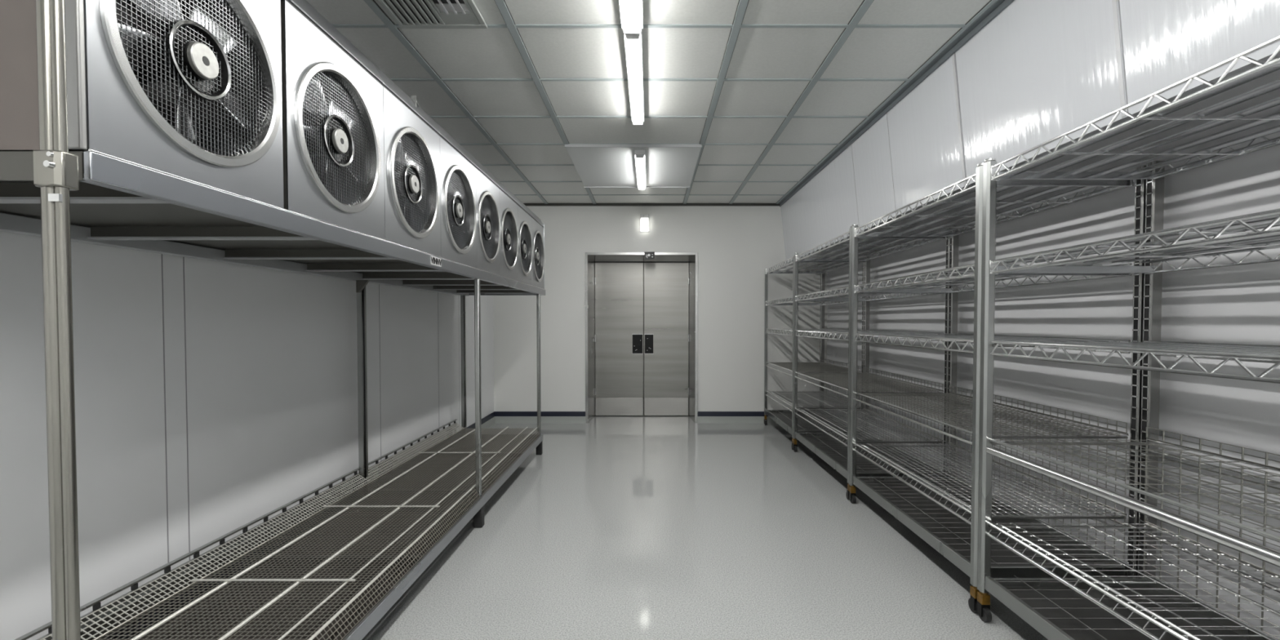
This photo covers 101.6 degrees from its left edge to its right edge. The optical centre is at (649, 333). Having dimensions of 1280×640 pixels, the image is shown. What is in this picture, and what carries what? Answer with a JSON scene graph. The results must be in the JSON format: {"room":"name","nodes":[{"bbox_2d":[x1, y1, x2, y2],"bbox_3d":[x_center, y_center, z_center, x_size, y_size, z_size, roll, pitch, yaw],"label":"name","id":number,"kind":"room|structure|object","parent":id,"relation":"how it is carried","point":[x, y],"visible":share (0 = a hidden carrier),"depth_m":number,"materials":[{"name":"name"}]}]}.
{"room":"walk-in cold room","nodes":[
{"label":"walk-in cold room","id":0,"kind":"room"},
{"bbox_2d":[0,231,493,639],"bbox_3d":[-2.099,-0.153,2.117,0.101,2.870,9.440,0,1,0],"label":"wall","id":1,"kind":"structure","parent":0,"point":[272,354],"depth_m":2.33,"materials":[{"name":"paint"}]},
{"bbox_2d":[106,411,494,638],"bbox_3d":[-2.042,1.206,2.138,0.016,0.152,9.420,0,1,0],"label":"baseboard","id":2,"kind":"structure","parent":1,"relation":"attached to","point":[488,420],"depth_m":2.59,"materials":[{"name":"grey metal"}]},
{"bbox_2d":[643,262,644,414],"bbox_3d":[-0.115,0.041,7.438,1.430,2.240,0.030,0,1,0],"label":"wall","id":3,"kind":"structure","parent":0,"point":[643,263],"depth_m":7.42,"materials":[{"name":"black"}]},
{"bbox_2d":[595,262,643,415],"bbox_3d":[-0.431,0.080,7.349,0.680,2.154,0.060,0,1,0],"label":"door","id":4,"kind":"structure","parent":3,"relation":"in","point":[619,286],"depth_m":7.33,"materials":[{"name":"metal"}]},
{"bbox_2d":[644,262,688,415],"bbox_3d":[0.229,0.080,7.349,0.630,2.154,0.060,0,1,0],"label":"door","id":5,"kind":"structure","parent":3,"relation":"in","point":[666,285],"depth_m":7.33,"materials":[{"name":"metal"}]},
{"bbox_2d":[306,0,997,204],"bbox_3d":[0.135,-1.623,2.084,4.570,0.130,9.640,0,1,0],"label":"ceiling","id":6,"kind":"structure","parent":0,"point":[744,100],"depth_m":3.33,"materials":[{"name":"tile"}]},
{"bbox_2d":[377,0,487,28],"bbox_3d":[-1.065,-1.579,2.415,0.450,0.016,0.580,0,1,0],"label":"ceiling vent","id":7,"kind":"object","parent":6,"relation":"in","point":[407,14],"visible":1,"depth_m":2.58,"materials":[{"name":"grey metal"}]},
{"bbox_2d":[618,0,643,34],"bbox_3d":[-0.090,-1.548,2.050,0.112,0.066,1.230,0,1,0],"label":"ceiling light","id":8,"kind":"object","parent":6,"relation":"attached to","point":[631,11],"visible":1,"depth_m":2.52,"materials":[{"name":"white plastic"}]},
{"bbox_2d":[623,31,644,124],"bbox_3d":[-0.090,-1.576,3.298,0.094,0.067,1.195,0,1,0],"label":"ceiling light","id":9,"kind":"object","parent":6,"relation":"attached to","point":[633,42],"visible":0.86,"depth_m":3.12,"materials":[{"name":"white plastic"}]},
{"bbox_2d":[634,150,645,190],"bbox_3d":[-0.090,-1.602,5.175,0.094,0.067,1.140,0,1,0],"label":"ceiling light","id":10,"kind":"object","parent":6,"relation":"attached to","point":[640,158],"visible":1,"depth_m":4.97,"materials":[{"name":"white plastic"}]},
{"bbox_2d":[635,157,644,189],"bbox_3d":[-0.090,-1.584,5.184,0.072,0.024,1.098,0,1,0],"label":"diffuser","id":11,"kind":"object","parent":10,"relation":"attached to","point":[640,162],"depth_m":5.09,"materials":[{"name":"white plastic"}]},
{"bbox_2d":[493,205,827,411],"bbox_3d":[0.185,-0.262,6.896,4.470,2.870,0.120,0,1,0],"label":"wall","id":12,"kind":"structure","parent":0,"point":[735,246],"depth_m":6.83,"materials":[{"name":"paint"}]},
{"bbox_2d":[494,411,585,423],"bbox_3d":[-1.448,1.099,6.853,1.205,0.152,0.028,0,1,0],"label":"baseboard","id":13,"kind":"structure","parent":12,"relation":"attached to","point":[500,417],"depth_m":6.85,"materials":[{"name":"blue"}]},
{"bbox_2d":[585,252,697,422],"bbox_3d":[-0.111,0.051,7.132,1.474,2.235,0.602,0,1,0],"label":"door frame","id":14,"kind":"structure","parent":12,"relation":"attached to","point":[591,258],"depth_m":6.97,"materials":[{"name":"silver metal"}]},
{"bbox_2d":[640,213,648,231],"bbox_3d":[-0.070,-1.444,6.786,0.116,0.228,0.046,0,1,0],"label":"wall light","id":15,"kind":"object","parent":12,"relation":"attached to","point":[644,218],"visible":1,"depth_m":6.76,"materials":[{"name":"grey plastic"}]},
{"bbox_2d":[640,217,648,231],"bbox_3d":[-0.070,-1.417,6.781,0.096,0.165,0.033,0,1,0],"label":"diffuser","id":16,"kind":"object","parent":15,"relation":"attached to","point":[644,221],"depth_m":6.77,"materials":[{"name":"white plastic"}]},
{"bbox_2d":[644,251,654,259],"bbox_3d":[-0.007,-1.018,6.795,0.134,0.096,0.022,0,1,0],"label":"sensor","id":17,"kind":"object","parent":12,"relation":"attached to","point":[651,255],"visible":1,"depth_m":6.79,"materials":[{"name":"black plastic"}]},
{"bbox_2d":[523,203,780,205],"bbox_3d":[-0.175,-1.679,6.789,3.750,0.030,0.030,0,1,0],"label":"trim","id":18,"kind":"structure","parent":12,"relation":"attached to","point":[525,204],"depth_m":6.77,"materials":[{"name":"grey metal"}]},
{"bbox_2d":[697,411,777,423],"bbox_3d":[1.472,1.099,6.853,1.697,0.152,0.028,0,1,0],"label":"baseboard","id":19,"kind":"structure","parent":12,"relation":"attached to","point":[704,417],"depth_m":6.85,"materials":[{"name":"grey"}]},
{"bbox_2d":[361,414,1048,639],"bbox_3d":[0.135,1.323,2.551,4.570,0.100,10.440,0,1,0],"label":"floor","id":20,"kind":"structure","parent":0,"point":[623,527],"depth_m":2.94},
{"bbox_2d":[0,0,545,639],"bbox_3d":[-1.518,-0.043,3.224,0.879,2.600,4.536,0,1,0],"label":"equipment rack","id":21,"kind":"object","parent":20,"relation":"on","point":[336,580],"visible":1,"depth_m":2.08,"materials":[{"name":"metal"}]},
{"bbox_2d":[0,0,284,208],"bbox_3d":[-1.514,-0.734,1.296,0.831,0.732,0.573,0,1,0],"label":"fan","id":22,"kind":"object","parent":21,"relation":"on","point":[191,90],"visible":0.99,"depth_m":1.24,"materials":[{"name":"silver metal"}]},
{"bbox_2d":[280,0,384,239],"bbox_3d":[-1.514,-0.747,1.881,0.831,0.732,0.593,0,1,0],"label":"fan","id":23,"kind":"object","parent":21,"relation":"on","point":[332,97],"visible":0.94,"depth_m":1.84,"materials":[{"name":"silver metal"}]},
{"bbox_2d":[142,439,536,639],"bbox_3d":[-1.525,1.106,3.143,0.790,0.006,4.195,0,1,0],"label":"shelf","id":24,"kind":"object","parent":21,"relation":"on","point":[362,594],"depth_m":2.41,"materials":[{"name":"grey metal"}]},
{"bbox_2d":[374,65,440,257],"bbox_3d":[-1.514,-0.767,2.471,0.831,0.746,0.583,0,1,0],"label":"fan","id":25,"kind":"object","parent":21,"relation":"on","point":[411,138],"visible":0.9,"depth_m":2.45,"materials":[{"name":"silver metal"}]},
{"bbox_2d":[433,120,476,268],"bbox_3d":[-1.514,-0.773,3.053,0.831,0.732,0.578,0,1,0],"label":"fan","id":26,"kind":"object","parent":21,"relation":"on","point":[458,171],"visible":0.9,"depth_m":3.05,"materials":[{"name":"silver metal"}]},
{"bbox_2d":[471,155,500,275],"bbox_3d":[-1.514,-0.786,3.598,0.831,0.732,0.508,0,1,0],"label":"fan","id":27,"kind":"object","parent":21,"relation":"on","point":[488,224],"visible":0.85,"depth_m":3.60,"materials":[{"name":"silver metal"}]},
{"bbox_2d":[494,177,518,280],"bbox_3d":[-1.514,-0.798,4.118,0.831,0.732,0.528,0,1,0],"label":"fan","id":28,"kind":"object","parent":21,"relation":"on","point":[508,246],"visible":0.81,"depth_m":4.12,"materials":[{"name":"silver metal"}]},
{"bbox_2d":[514,195,532,285],"bbox_3d":[-1.514,-0.810,4.648,0.831,0.732,0.528,0,1,0],"label":"fan","id":29,"kind":"object","parent":21,"relation":"on","point":[524,215],"visible":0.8,"depth_m":4.66,"materials":[{"name":"silver metal"}]},
{"bbox_2d":[528,208,544,288],"bbox_3d":[-1.514,-0.822,5.193,0.831,0.732,0.560,0,1,0],"label":"fan","id":30,"kind":"object","parent":21,"relation":"on","point":[538,228],"visible":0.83,"depth_m":5.23,"materials":[{"name":"silver metal"}]},
{"bbox_2d":[764,255,864,449],"bbox_3d":[1.853,0.186,6.047,0.764,2.013,1.366,0,1,0],"label":"wire shelving unit","id":31,"kind":"object","parent":20,"relation":"on","point":[784,418],"visible":0.7,"depth_m":6.09,"materials":[{"name":"grey metal"}]},
{"bbox_2d":[771,412,847,430],"bbox_3d":[1.841,1.025,6.066,0.689,0.006,1.258,0,1,0],"label":"shelf","id":32,"kind":"object","parent":31,"relation":"on","point":[789,423],"depth_m":5.97,"materials":[{"name":"silver metal"}]},
{"bbox_2d":[792,226,950,499],"bbox_3d":[1.853,0.209,4.602,0.764,2.033,1.514,0,1,0],"label":"wire shelving unit","id":33,"kind":"object","parent":20,"relation":"on","point":[833,448],"visible":0.82,"depth_m":4.56,"materials":[{"name":"grey metal"}]},
{"bbox_2d":[804,436,933,472],"bbox_3d":[1.841,1.057,4.621,0.689,0.006,1.404,0,1,0],"label":"shelf","id":34,"kind":"object","parent":33,"relation":"on","point":[863,463],"depth_m":4.43,"materials":[{"name":"silver metal"}]},
{"bbox_2d":[848,162,1146,613],"bbox_3d":[1.851,0.241,3.090,0.767,2.038,1.503,0,1,0],"label":"wire shelving unit","id":35,"kind":"object","parent":20,"relation":"on","point":[942,511],"visible":0.9,"depth_m":2.72,"materials":[{"name":"grey metal"}]},
{"bbox_2d":[862,480,1106,565],"bbox_3d":[1.841,1.092,3.109,0.689,0.006,1.383,0,1,0],"label":"shelf","id":36,"kind":"object","parent":35,"relation":"on","point":[926,505],"depth_m":2.96,"materials":[{"name":"silver metal"}]},
{"bbox_2d":[977,35,1279,639],"bbox_3d":[1.851,0.272,1.619,0.767,2.043,1.425,0,1,0],"label":"wire shelving unit","id":37,"kind":"object","parent":20,"relation":"on","point":[1143,607],"visible":1,"depth_m":1.96,"materials":[{"name":"grey metal"}]},
{"bbox_2d":[1004,586,1248,639],"bbox_3d":[1.841,1.125,1.638,0.689,0.006,1.305,0,1,0],"label":"shelf","id":38,"kind":"object","parent":37,"relation":"on","point":[1034,603],"depth_m":2.07,"materials":[{"name":"silver metal"}]},
{"bbox_2d":[780,0,1279,639],"bbox_3d":[2.069,-0.153,2.117,0.742,2.870,9.440,0,1,0],"label":"wall","id":39,"kind":"structure","parent":0,"point":[1240,304],"depth_m":2.50,"materials":[{"name":"white"}]},
{"bbox_2d":[777,0,1013,206],"bbox_3d":[1.677,-1.567,2.085,0.045,0.040,9.440,0,1,0],"label":"trim","id":40,"kind":"structure","parent":39,"relation":"attached to","point":[998,6],"depth_m":3.27,"materials":[{"name":"grey metal"}]},
{"bbox_2d":[951,0,1126,186],"bbox_3d":[1.739,-1.177,0.964,0.086,0.770,3.968,0,1,0],"label":"trim","id":41,"kind":"structure","parent":39,"relation":"attached to","point":[1114,2],"depth_m":1.96,"materials":[{"name":"white metal"}]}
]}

